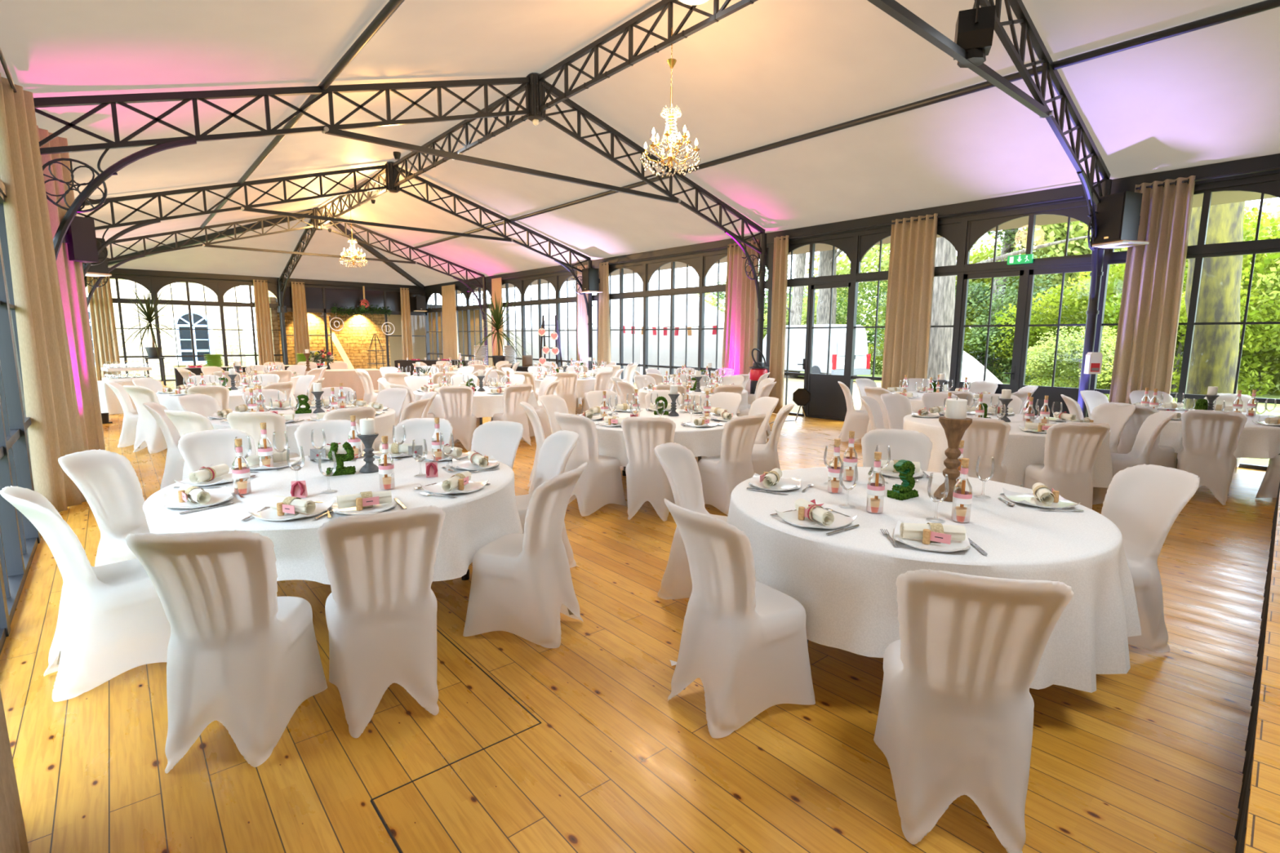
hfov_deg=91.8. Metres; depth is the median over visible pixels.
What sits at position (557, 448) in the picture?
banquet chair
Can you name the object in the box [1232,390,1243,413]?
bottle
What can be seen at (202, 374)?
bottle
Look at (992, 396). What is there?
bowl
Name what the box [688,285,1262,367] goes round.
treeline
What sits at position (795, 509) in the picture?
fork
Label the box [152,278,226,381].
window
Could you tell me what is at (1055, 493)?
place card
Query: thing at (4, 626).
window
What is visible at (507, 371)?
bottle
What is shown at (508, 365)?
banquet chair
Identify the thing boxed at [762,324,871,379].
van
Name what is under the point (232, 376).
candle holder
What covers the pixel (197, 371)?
buffet table
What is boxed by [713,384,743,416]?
banquet chair
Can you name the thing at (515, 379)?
banquet chair
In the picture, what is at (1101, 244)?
lamp
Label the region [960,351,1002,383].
tent
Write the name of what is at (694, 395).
bowl
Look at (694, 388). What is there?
moss number
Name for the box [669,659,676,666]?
paper scrap
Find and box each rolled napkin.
[163,386,172,392]
[173,387,187,394]
[177,384,187,389]
[178,484,210,504]
[187,463,229,483]
[205,382,221,385]
[217,408,232,417]
[234,404,250,412]
[240,382,257,386]
[244,386,262,391]
[245,451,287,466]
[249,370,262,373]
[267,495,315,514]
[269,400,293,407]
[278,413,294,420]
[311,399,334,405]
[315,409,330,419]
[317,443,356,455]
[337,490,391,508]
[348,400,366,406]
[368,402,382,408]
[379,442,415,453]
[421,386,430,391]
[427,387,439,392]
[431,444,462,457]
[433,383,446,387]
[441,471,471,492]
[460,381,475,386]
[467,450,488,467]
[489,382,504,386]
[490,386,504,393]
[535,373,545,378]
[541,370,552,374]
[578,374,589,377]
[580,371,591,375]
[585,409,592,418]
[589,405,603,413]
[603,416,624,424]
[614,403,635,409]
[647,382,654,388]
[649,403,671,408]
[688,403,703,411]
[693,416,711,425]
[703,387,715,392]
[711,407,727,414]
[720,409,732,419]
[762,468,782,487]
[794,498,834,525]
[880,459,919,472]
[887,386,902,391]
[895,391,913,397]
[899,522,966,542]
[917,386,929,391]
[920,407,928,416]
[929,406,943,413]
[966,406,975,412]
[973,392,982,399]
[987,405,1013,413]
[1024,422,1054,431]
[1031,482,1053,505]
[1053,410,1075,420]
[1080,417,1090,422]
[1158,409,1181,418]
[1162,402,1183,408]
[1213,404,1232,410]
[1264,417,1279,424]
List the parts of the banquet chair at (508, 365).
backrest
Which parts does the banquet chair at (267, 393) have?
backrest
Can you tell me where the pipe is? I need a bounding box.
[200,0,404,228]
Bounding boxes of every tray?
[101,368,151,371]
[102,379,132,382]
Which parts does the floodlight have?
stand rod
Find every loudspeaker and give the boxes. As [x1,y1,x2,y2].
[62,215,98,262]
[82,237,111,276]
[413,295,426,311]
[581,267,603,293]
[1088,191,1149,248]
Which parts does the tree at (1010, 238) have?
crown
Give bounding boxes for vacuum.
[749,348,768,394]
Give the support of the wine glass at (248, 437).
on the tablecloth at (473, 520)
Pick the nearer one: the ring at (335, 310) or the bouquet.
the bouquet
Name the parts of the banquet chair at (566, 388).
backrest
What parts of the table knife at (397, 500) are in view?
blade, handle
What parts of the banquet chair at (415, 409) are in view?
seat, backrest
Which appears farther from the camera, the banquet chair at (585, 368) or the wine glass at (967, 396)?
the banquet chair at (585, 368)
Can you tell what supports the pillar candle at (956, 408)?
on the candle holder at (954, 429)
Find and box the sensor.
[532,119,539,125]
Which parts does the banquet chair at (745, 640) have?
backrest, seat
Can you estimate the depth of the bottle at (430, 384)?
9.61 m
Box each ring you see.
[329,310,343,331]
[381,322,395,334]
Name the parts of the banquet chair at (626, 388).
backrest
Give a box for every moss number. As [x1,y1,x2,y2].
[218,377,231,391]
[295,394,311,413]
[325,441,355,476]
[466,377,476,391]
[653,395,668,414]
[689,377,700,391]
[886,459,919,500]
[928,382,936,392]
[978,403,990,417]
[1194,398,1208,409]
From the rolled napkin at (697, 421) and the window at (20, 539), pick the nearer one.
the window at (20, 539)
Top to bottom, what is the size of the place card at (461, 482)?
0.058 m
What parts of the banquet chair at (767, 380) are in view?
backrest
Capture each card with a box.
[177,489,186,502]
[276,502,294,515]
[290,480,307,497]
[355,496,379,511]
[425,462,438,477]
[457,476,468,489]
[537,326,545,336]
[538,355,546,364]
[542,344,549,354]
[550,329,558,339]
[551,346,559,355]
[608,418,617,424]
[701,419,709,425]
[760,471,768,482]
[798,506,812,519]
[922,528,951,544]
[1037,425,1050,431]
[1051,488,1059,502]
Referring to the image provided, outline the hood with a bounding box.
[957,48,986,67]
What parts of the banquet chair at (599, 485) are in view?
backrest, seat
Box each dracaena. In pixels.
[106,286,191,359]
[469,291,531,366]
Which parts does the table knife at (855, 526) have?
handle, blade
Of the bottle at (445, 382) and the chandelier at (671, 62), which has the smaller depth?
the chandelier at (671, 62)
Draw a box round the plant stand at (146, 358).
[144,357,166,386]
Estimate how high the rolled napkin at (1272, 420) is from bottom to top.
0.079 m
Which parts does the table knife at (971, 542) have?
handle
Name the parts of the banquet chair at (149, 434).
backrest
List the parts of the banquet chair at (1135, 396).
backrest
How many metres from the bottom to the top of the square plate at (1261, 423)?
0.043 m
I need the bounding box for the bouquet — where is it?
[304,348,337,367]
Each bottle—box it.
[186,371,194,387]
[199,373,206,385]
[221,370,227,387]
[231,438,251,494]
[241,372,248,391]
[247,388,257,412]
[253,370,259,386]
[256,385,266,412]
[257,422,273,470]
[328,386,337,410]
[337,382,346,408]
[347,415,361,458]
[378,435,395,489]
[413,364,417,376]
[427,372,433,388]
[431,417,444,462]
[441,371,447,386]
[505,370,510,388]
[506,372,511,387]
[537,363,541,374]
[552,364,556,376]
[576,364,579,377]
[600,391,608,420]
[632,389,639,417]
[664,371,668,384]
[676,373,681,385]
[684,386,690,410]
[687,370,692,387]
[702,391,711,417]
[709,373,714,388]
[714,371,719,387]
[720,365,724,377]
[827,439,843,493]
[843,431,857,481]
[866,452,884,513]
[902,374,907,392]
[927,377,933,392]
[935,374,940,392]
[943,392,951,416]
[951,457,972,523]
[956,440,965,488]
[962,377,968,391]
[974,394,984,417]
[1022,392,1032,421]
[1023,396,1035,426]
[1039,395,1049,423]
[1140,387,1150,406]
[1149,388,1159,409]
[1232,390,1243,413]
[1246,389,1257,416]
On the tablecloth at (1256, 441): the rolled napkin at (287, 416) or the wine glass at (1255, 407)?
the wine glass at (1255, 407)
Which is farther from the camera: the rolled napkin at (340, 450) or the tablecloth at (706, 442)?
the tablecloth at (706, 442)
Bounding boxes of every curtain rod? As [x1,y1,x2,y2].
[0,48,16,92]
[108,272,271,282]
[288,282,418,290]
[501,268,573,279]
[601,242,755,265]
[779,195,1083,239]
[1135,166,1279,189]
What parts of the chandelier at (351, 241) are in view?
stem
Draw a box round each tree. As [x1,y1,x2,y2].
[784,253,806,377]
[816,243,890,374]
[927,235,1091,391]
[978,226,1057,373]
[1184,201,1245,408]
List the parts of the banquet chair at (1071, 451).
seat, backrest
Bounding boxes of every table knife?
[173,486,220,488]
[178,502,234,514]
[314,509,333,519]
[393,497,406,509]
[746,488,788,494]
[826,524,859,535]
[867,466,873,475]
[968,537,987,555]
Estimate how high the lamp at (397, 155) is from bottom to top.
0.090 m
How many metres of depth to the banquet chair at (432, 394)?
7.39 m
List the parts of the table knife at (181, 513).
handle, blade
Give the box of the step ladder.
[539,315,562,367]
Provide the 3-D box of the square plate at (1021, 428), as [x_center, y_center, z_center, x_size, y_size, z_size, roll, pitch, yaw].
[3.745,0.026,5.814,0.296,0.043,0.296,2,8,14]
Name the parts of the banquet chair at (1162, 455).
backrest, seat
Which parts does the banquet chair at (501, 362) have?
backrest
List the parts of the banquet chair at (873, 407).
backrest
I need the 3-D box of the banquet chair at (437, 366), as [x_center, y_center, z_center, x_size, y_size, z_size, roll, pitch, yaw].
[-4.879,-1.100,15.512,0.481,0.928,0.618,3,8,17]
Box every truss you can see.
[33,72,766,362]
[76,161,592,368]
[84,207,488,364]
[277,218,316,364]
[317,168,387,226]
[392,84,528,186]
[537,0,757,111]
[867,0,1111,417]
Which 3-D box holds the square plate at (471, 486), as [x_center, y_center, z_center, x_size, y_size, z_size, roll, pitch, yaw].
[-1.039,0.332,3.481,0.296,0.043,0.296,4,9,26]
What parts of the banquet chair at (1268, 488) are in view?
seat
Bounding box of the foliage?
[1044,258,1279,395]
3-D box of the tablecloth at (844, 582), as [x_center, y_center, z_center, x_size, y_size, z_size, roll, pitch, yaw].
[1.447,0.673,3.299,1.951,0.552,1.868,4,9,24]
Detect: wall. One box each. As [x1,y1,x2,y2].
[85,279,246,377]
[267,289,391,369]
[268,297,280,362]
[387,311,442,366]
[457,308,493,365]
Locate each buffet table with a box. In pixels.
[97,379,161,414]
[173,364,328,388]
[304,368,382,399]
[394,360,474,375]
[465,365,533,386]
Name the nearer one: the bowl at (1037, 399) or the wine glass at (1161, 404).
the bowl at (1037, 399)
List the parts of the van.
door, door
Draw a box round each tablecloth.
[142,450,522,584]
[155,386,297,410]
[207,404,395,456]
[241,374,303,394]
[377,375,432,392]
[413,386,538,418]
[449,368,497,385]
[534,375,595,397]
[558,368,621,379]
[579,408,737,466]
[637,386,747,413]
[665,377,745,390]
[726,466,1141,693]
[902,411,1113,487]
[907,391,977,413]
[1158,408,1279,458]
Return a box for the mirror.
[1234,482,1279,852]
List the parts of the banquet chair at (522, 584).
seat, backrest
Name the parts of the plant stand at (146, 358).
leg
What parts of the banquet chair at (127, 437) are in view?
backrest, seat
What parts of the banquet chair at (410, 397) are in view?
backrest, seat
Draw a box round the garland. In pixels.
[330,303,391,318]
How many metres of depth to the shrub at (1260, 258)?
20.02 m
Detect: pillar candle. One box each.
[228,368,235,374]
[235,361,239,365]
[312,382,321,391]
[359,417,375,435]
[415,362,420,367]
[478,369,484,376]
[670,385,677,394]
[695,370,701,377]
[938,373,946,380]
[945,397,967,418]
[1000,389,1011,399]
[1207,386,1217,395]
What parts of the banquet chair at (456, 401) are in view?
backrest, seat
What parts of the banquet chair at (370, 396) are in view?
backrest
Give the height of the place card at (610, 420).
0.058 m
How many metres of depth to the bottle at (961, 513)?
2.89 m
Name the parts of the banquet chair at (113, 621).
backrest, plastic frame, seat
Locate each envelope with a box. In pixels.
[310,448,326,460]
[408,445,422,457]
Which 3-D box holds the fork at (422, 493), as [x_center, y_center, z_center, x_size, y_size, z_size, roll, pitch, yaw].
[-1.086,0.368,3.327,0.213,0.009,0.028,3,8,16]
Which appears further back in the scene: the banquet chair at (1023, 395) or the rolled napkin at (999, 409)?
the banquet chair at (1023, 395)
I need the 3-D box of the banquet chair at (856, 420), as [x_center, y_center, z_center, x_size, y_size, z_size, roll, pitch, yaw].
[3.431,-0.239,9.799,0.618,0.928,0.481,2,8,14]
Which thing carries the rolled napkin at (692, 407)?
on the square plate at (691, 411)
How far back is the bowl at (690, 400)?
6.30 m
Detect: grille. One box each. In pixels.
[416,296,425,310]
[582,268,588,290]
[1093,192,1124,243]
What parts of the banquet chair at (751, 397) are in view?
seat, backrest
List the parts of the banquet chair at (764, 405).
seat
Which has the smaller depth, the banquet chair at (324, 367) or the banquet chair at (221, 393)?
the banquet chair at (221, 393)
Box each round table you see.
[461,568,469,580]
[479,417,482,425]
[622,456,701,475]
[1175,453,1177,467]
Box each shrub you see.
[708,259,866,328]
[763,292,847,338]
[764,244,955,365]
[815,280,995,374]
[867,320,999,362]
[870,249,1121,386]
[955,229,1115,377]
[985,287,1177,389]
[1007,217,1275,388]
[1024,325,1174,399]
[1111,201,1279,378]
[1112,206,1279,395]
[1183,253,1279,395]
[1239,336,1279,386]
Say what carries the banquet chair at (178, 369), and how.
on the floor
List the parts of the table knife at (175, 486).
blade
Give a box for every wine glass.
[182,377,191,386]
[208,375,216,383]
[234,435,253,471]
[245,395,255,410]
[253,392,262,406]
[255,375,262,384]
[262,397,272,411]
[272,431,288,462]
[277,391,286,410]
[286,445,305,485]
[288,397,299,413]
[306,389,315,408]
[311,428,326,462]
[318,450,337,491]
[321,395,331,408]
[345,393,354,407]
[347,391,356,405]
[391,425,405,451]
[411,439,427,475]
[440,432,454,467]
[608,395,617,415]
[608,398,616,417]
[626,393,634,413]
[630,400,639,415]
[650,392,657,412]
[656,401,665,416]
[676,393,684,413]
[687,400,696,422]
[693,395,701,415]
[699,397,708,409]
[823,445,839,482]
[839,462,857,506]
[873,444,890,482]
[927,472,948,520]
[946,379,953,391]
[962,382,969,391]
[966,395,974,415]
[974,455,995,497]
[990,395,999,415]
[995,404,1005,418]
[1027,404,1039,422]
[1035,399,1045,419]
[1051,401,1062,423]
[1152,395,1163,407]
[1174,392,1184,411]
[1183,398,1195,410]
[1213,400,1225,411]
[1254,400,1266,422]
[1264,398,1276,418]
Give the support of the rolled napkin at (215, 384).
on the square plate
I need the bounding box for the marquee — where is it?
[503,269,724,382]
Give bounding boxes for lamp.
[85,272,111,276]
[392,151,400,159]
[581,290,603,293]
[679,0,708,4]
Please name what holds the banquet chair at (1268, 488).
on the floor
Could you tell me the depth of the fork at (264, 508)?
2.97 m
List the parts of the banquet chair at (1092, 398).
backrest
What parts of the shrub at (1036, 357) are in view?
stem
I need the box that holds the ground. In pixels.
[121,351,1279,466]
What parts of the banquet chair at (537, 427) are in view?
backrest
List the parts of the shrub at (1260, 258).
stem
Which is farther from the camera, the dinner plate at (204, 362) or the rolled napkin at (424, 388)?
the dinner plate at (204, 362)
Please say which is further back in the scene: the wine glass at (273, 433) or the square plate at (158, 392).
the square plate at (158, 392)
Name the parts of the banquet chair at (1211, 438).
seat, backrest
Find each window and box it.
[0,178,40,541]
[0,248,39,631]
[0,568,9,653]
[84,275,163,381]
[88,306,95,364]
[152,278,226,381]
[172,309,215,364]
[219,282,284,366]
[425,291,443,359]
[455,287,468,359]
[466,284,493,365]
[491,280,522,362]
[520,275,556,365]
[555,273,598,367]
[597,263,644,396]
[644,255,701,374]
[699,246,771,374]
[846,220,964,410]
[1087,180,1279,471]
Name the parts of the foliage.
stem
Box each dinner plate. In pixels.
[204,354,222,355]
[204,355,222,357]
[204,358,222,359]
[204,360,222,361]
[204,362,223,364]
[204,364,222,365]
[205,356,223,359]
[205,360,223,363]
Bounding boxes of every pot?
[144,346,161,357]
[491,355,505,366]
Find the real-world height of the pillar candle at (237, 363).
0.104 m
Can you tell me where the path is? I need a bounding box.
[633,376,881,413]
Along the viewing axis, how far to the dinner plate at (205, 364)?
16.73 m
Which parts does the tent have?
panel, panel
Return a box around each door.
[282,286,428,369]
[767,235,855,421]
[951,204,1105,417]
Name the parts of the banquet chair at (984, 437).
seat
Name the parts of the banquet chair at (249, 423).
seat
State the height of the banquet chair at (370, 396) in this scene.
0.928 m
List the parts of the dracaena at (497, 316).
stem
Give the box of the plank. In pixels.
[328,332,354,368]
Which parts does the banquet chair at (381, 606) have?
seat, backrest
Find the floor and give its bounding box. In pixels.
[0,380,1276,852]
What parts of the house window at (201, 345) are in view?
sill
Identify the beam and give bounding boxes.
[106,208,312,266]
[322,210,424,289]
[413,0,1279,248]
[424,153,1279,293]
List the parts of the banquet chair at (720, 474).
seat, backrest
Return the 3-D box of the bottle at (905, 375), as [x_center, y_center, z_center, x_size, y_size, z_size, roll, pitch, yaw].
[4.145,-0.654,9.686,0.081,0.298,0.081,0,8,1]
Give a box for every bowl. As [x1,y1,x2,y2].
[234,435,251,457]
[272,431,288,452]
[277,391,286,402]
[286,445,305,471]
[306,389,315,401]
[311,428,326,449]
[318,450,337,476]
[411,439,427,462]
[440,432,454,454]
[608,395,617,408]
[608,398,616,411]
[626,393,634,405]
[650,392,657,404]
[676,393,684,405]
[687,400,696,413]
[693,395,701,408]
[823,445,839,468]
[839,462,857,490]
[875,444,890,468]
[927,472,948,502]
[966,395,974,408]
[975,455,995,481]
[990,395,999,408]
[1035,399,1045,412]
[1051,401,1062,415]
[1174,392,1184,404]
[1254,400,1266,413]
[1264,398,1276,411]
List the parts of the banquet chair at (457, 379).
backrest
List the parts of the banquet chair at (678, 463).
backrest, seat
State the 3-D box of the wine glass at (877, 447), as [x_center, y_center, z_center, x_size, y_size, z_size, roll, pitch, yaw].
[1.444,0.224,3.696,0.092,0.224,0.092,-7,11,-40]
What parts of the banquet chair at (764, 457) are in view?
seat, backrest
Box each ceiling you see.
[0,0,1279,286]
[252,297,483,311]
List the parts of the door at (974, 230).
handle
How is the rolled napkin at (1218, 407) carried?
on the square plate
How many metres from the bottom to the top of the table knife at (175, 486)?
0.007 m
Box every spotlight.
[101,413,112,423]
[953,0,995,67]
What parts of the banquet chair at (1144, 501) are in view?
seat, backrest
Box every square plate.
[156,390,174,393]
[162,486,233,508]
[167,392,188,395]
[174,473,239,485]
[208,413,226,418]
[231,409,255,412]
[237,458,301,469]
[248,499,334,520]
[265,405,295,408]
[284,416,298,422]
[310,404,328,407]
[310,416,323,420]
[315,452,362,460]
[332,496,396,515]
[346,404,368,408]
[359,404,389,410]
[373,446,423,457]
[375,409,382,414]
[418,450,471,460]
[420,477,488,494]
[452,455,499,470]
[485,391,503,394]
[577,413,604,420]
[582,409,613,414]
[597,422,621,426]
[611,407,640,411]
[647,407,671,410]
[680,408,702,413]
[684,421,719,426]
[701,410,733,416]
[711,414,737,421]
[748,472,800,490]
[775,502,857,528]
[874,468,924,477]
[893,520,970,551]
[911,411,940,417]
[923,411,944,414]
[986,411,1014,415]
[1002,488,1080,508]
[1018,424,1047,433]
[1045,417,1081,422]
[1158,406,1191,410]
[1251,419,1279,426]
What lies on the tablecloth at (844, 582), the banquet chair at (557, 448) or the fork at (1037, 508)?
the fork at (1037, 508)
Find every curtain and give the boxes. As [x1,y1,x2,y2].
[0,73,86,511]
[0,688,29,852]
[36,125,105,450]
[85,275,121,380]
[253,279,274,364]
[290,281,310,364]
[400,287,413,359]
[441,284,458,359]
[491,277,504,365]
[577,264,588,368]
[597,262,610,365]
[721,240,758,375]
[768,235,788,413]
[880,213,937,390]
[1108,175,1195,404]
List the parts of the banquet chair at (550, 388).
seat, backrest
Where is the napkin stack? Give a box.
[189,365,201,368]
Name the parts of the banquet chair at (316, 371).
backrest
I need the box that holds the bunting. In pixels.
[617,324,721,335]
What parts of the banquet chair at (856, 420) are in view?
backrest, seat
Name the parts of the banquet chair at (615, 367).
backrest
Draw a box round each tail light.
[831,354,836,368]
[866,354,870,368]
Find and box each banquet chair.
[0,485,171,702]
[57,448,150,566]
[106,382,138,447]
[123,385,167,453]
[125,529,327,773]
[132,377,163,392]
[142,401,184,489]
[164,409,213,480]
[177,368,190,387]
[177,394,220,417]
[177,428,256,472]
[179,370,195,386]
[186,385,229,410]
[188,374,221,386]
[200,366,223,374]
[213,371,241,386]
[226,411,299,457]
[242,389,300,457]
[244,364,269,374]
[250,373,279,386]
[261,382,293,400]
[263,361,284,370]
[266,369,292,382]
[286,364,306,375]
[293,368,322,396]
[294,374,315,405]
[294,419,362,457]
[297,361,317,369]
[306,377,324,404]
[315,386,354,404]
[317,505,445,737]
[318,365,327,379]
[323,406,376,451]
[328,360,347,369]
[355,368,377,397]
[355,370,378,404]
[374,397,430,451]
[376,387,407,426]
[377,379,390,390]
[379,366,399,377]
[384,372,409,386]
[388,383,435,417]
[393,417,453,451]
[404,376,427,391]
[416,361,426,365]
[420,365,439,373]
[420,391,436,417]
[431,364,449,372]
[431,372,456,386]
[435,360,451,366]
[438,386,476,451]
[450,373,479,427]
[457,366,474,374]
[462,462,587,648]
[466,364,485,373]
[467,360,483,364]
[471,369,486,386]
[471,420,523,469]
[482,367,492,386]
[486,360,509,386]
[488,363,511,386]
[490,374,524,421]
[493,383,532,445]
[495,369,506,379]
[501,367,514,374]
[511,362,519,371]
[514,371,538,400]
[515,430,579,568]
[520,401,564,493]
[526,379,559,438]
[527,365,546,375]
[537,376,557,407]
[539,394,568,433]
[541,364,555,371]
[544,361,557,368]
[554,372,577,414]
[554,412,626,516]
[565,365,583,407]
[570,361,586,365]
[580,365,588,400]
[581,370,613,413]
[586,390,621,409]
[596,366,613,389]
[604,361,616,366]
[607,364,620,394]
[607,368,623,393]
[610,377,625,404]
[616,380,645,408]
[621,416,675,521]
[622,362,636,381]
[622,364,638,386]
[633,374,655,391]
[644,390,682,408]
[645,368,661,374]
[646,373,664,385]
[653,442,727,599]
[655,384,687,408]
[664,498,815,738]
[674,373,695,384]
[675,367,695,374]
[685,374,710,386]
[694,391,742,463]
[697,413,765,515]
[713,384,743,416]
[714,368,734,377]
[720,374,744,385]
[735,373,750,389]
[736,381,776,441]
[745,372,751,394]
[747,372,769,404]
[747,377,775,431]
[748,396,778,444]
[751,403,794,475]
[837,381,869,441]
[855,377,876,410]
[860,395,884,466]
[861,428,932,471]
[864,386,892,432]
[873,568,1073,852]
[880,393,911,429]
[905,377,933,391]
[921,392,959,411]
[939,391,973,406]
[957,416,1010,483]
[968,380,997,394]
[977,393,1022,413]
[1011,390,1032,413]
[1017,385,1038,414]
[1022,422,1110,509]
[1060,394,1084,420]
[1080,390,1119,447]
[1089,402,1135,453]
[1092,410,1176,504]
[1101,463,1199,653]
[1114,403,1176,468]
[1128,390,1177,458]
[1176,409,1247,505]
[1204,393,1255,473]
[1255,454,1279,497]
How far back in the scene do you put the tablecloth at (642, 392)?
9.96 m
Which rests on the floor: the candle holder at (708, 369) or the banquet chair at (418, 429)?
the banquet chair at (418, 429)
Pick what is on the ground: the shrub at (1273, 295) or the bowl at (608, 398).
the shrub at (1273, 295)
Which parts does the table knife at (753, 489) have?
handle, blade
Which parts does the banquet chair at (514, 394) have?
seat, backrest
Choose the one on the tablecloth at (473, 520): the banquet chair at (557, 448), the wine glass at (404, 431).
the wine glass at (404, 431)
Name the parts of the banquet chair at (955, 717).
seat, backrest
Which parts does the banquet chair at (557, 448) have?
seat, backrest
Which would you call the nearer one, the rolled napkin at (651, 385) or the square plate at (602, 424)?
the square plate at (602, 424)
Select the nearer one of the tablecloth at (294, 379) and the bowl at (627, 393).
the bowl at (627, 393)
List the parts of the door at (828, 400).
handle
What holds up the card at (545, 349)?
hanging from the step ladder
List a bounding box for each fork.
[241,506,270,520]
[326,508,331,518]
[418,492,455,497]
[468,468,499,472]
[769,509,796,515]
[880,528,898,546]
[1037,507,1084,511]
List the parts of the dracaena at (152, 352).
stem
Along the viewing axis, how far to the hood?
5.45 m
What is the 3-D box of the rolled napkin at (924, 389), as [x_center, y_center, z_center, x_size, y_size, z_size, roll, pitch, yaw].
[4.678,-0.620,10.152,0.243,0.097,0.081,3,8,17]
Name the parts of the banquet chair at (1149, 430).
seat, backrest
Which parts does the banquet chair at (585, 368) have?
backrest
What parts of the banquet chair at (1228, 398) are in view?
backrest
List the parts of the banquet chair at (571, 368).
backrest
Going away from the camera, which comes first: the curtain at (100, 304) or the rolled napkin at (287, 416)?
the rolled napkin at (287, 416)
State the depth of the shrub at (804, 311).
34.48 m
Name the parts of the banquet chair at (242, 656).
backrest, seat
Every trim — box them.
[107,267,425,293]
[109,278,253,286]
[369,629,542,852]
[433,191,1277,293]
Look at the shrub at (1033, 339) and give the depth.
22.28 m
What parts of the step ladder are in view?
rail, leg, rail, leg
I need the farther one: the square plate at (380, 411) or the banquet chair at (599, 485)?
the square plate at (380, 411)
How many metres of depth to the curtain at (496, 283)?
22.34 m
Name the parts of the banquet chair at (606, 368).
backrest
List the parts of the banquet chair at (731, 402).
backrest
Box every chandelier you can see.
[338,211,368,267]
[640,26,700,177]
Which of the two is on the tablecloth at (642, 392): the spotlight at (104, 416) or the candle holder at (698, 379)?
the candle holder at (698, 379)
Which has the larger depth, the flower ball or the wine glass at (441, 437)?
the flower ball
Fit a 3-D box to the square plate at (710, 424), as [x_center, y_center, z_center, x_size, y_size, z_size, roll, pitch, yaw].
[0.601,-0.029,6.080,0.296,0.043,0.296,7,11,40]
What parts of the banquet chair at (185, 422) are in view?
backrest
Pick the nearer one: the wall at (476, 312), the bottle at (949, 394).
the bottle at (949, 394)
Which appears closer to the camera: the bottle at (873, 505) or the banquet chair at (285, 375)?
the bottle at (873, 505)
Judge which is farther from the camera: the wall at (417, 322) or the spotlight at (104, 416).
the wall at (417, 322)
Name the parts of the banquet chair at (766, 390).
seat, backrest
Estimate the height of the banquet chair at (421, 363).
0.928 m
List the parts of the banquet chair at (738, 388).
backrest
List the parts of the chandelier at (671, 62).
arm, arm, arm, arm, stem, chain, arm, arm, arm, arm, arm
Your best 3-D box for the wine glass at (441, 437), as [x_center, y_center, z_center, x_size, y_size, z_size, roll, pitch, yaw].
[-1.258,0.158,4.047,0.092,0.224,0.092,-7,11,-40]
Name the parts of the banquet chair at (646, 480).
backrest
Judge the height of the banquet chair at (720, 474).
0.928 m
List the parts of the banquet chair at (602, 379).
backrest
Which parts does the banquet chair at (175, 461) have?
backrest, seat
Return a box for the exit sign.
[1007,253,1033,264]
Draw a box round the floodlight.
[768,388,810,424]
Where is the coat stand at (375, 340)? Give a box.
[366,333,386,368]
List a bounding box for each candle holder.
[227,374,238,390]
[234,365,241,373]
[303,353,311,371]
[311,391,324,413]
[356,432,378,473]
[415,367,421,376]
[476,375,485,391]
[587,360,591,369]
[667,393,679,416]
[694,376,702,391]
[707,367,712,379]
[933,416,972,502]
[937,379,946,391]
[998,398,1013,422]
[1204,394,1219,410]
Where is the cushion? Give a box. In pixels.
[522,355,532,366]
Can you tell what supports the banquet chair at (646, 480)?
on the floor
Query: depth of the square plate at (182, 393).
8.85 m
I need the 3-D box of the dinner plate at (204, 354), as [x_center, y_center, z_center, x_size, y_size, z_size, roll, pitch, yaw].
[-11.591,-1.938,16.846,0.438,0.040,0.438,-2,9,-17]
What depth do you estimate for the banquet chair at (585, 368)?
15.17 m
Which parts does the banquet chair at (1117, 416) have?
seat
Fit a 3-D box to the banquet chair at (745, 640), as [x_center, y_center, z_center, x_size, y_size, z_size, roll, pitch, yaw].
[0.414,0.757,2.686,0.618,0.928,0.481,-5,10,-33]
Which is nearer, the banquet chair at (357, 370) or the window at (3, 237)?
the window at (3, 237)
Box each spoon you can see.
[276,464,304,470]
[413,483,437,489]
[801,484,813,491]
[824,508,849,516]
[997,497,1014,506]
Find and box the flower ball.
[359,285,370,312]
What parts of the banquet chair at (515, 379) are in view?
backrest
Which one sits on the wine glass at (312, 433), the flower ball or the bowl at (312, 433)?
the bowl at (312, 433)
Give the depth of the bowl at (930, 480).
2.93 m
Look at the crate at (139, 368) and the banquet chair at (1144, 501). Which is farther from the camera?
the crate at (139, 368)
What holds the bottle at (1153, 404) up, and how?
on the tablecloth at (1256, 441)
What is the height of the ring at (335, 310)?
0.898 m
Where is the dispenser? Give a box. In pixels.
[1084,351,1102,373]
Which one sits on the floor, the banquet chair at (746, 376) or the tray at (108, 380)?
the banquet chair at (746, 376)
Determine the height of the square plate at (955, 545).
0.043 m
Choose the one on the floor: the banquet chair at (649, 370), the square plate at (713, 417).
the banquet chair at (649, 370)
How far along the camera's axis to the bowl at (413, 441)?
3.81 m
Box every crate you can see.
[100,366,151,371]
[102,376,152,382]

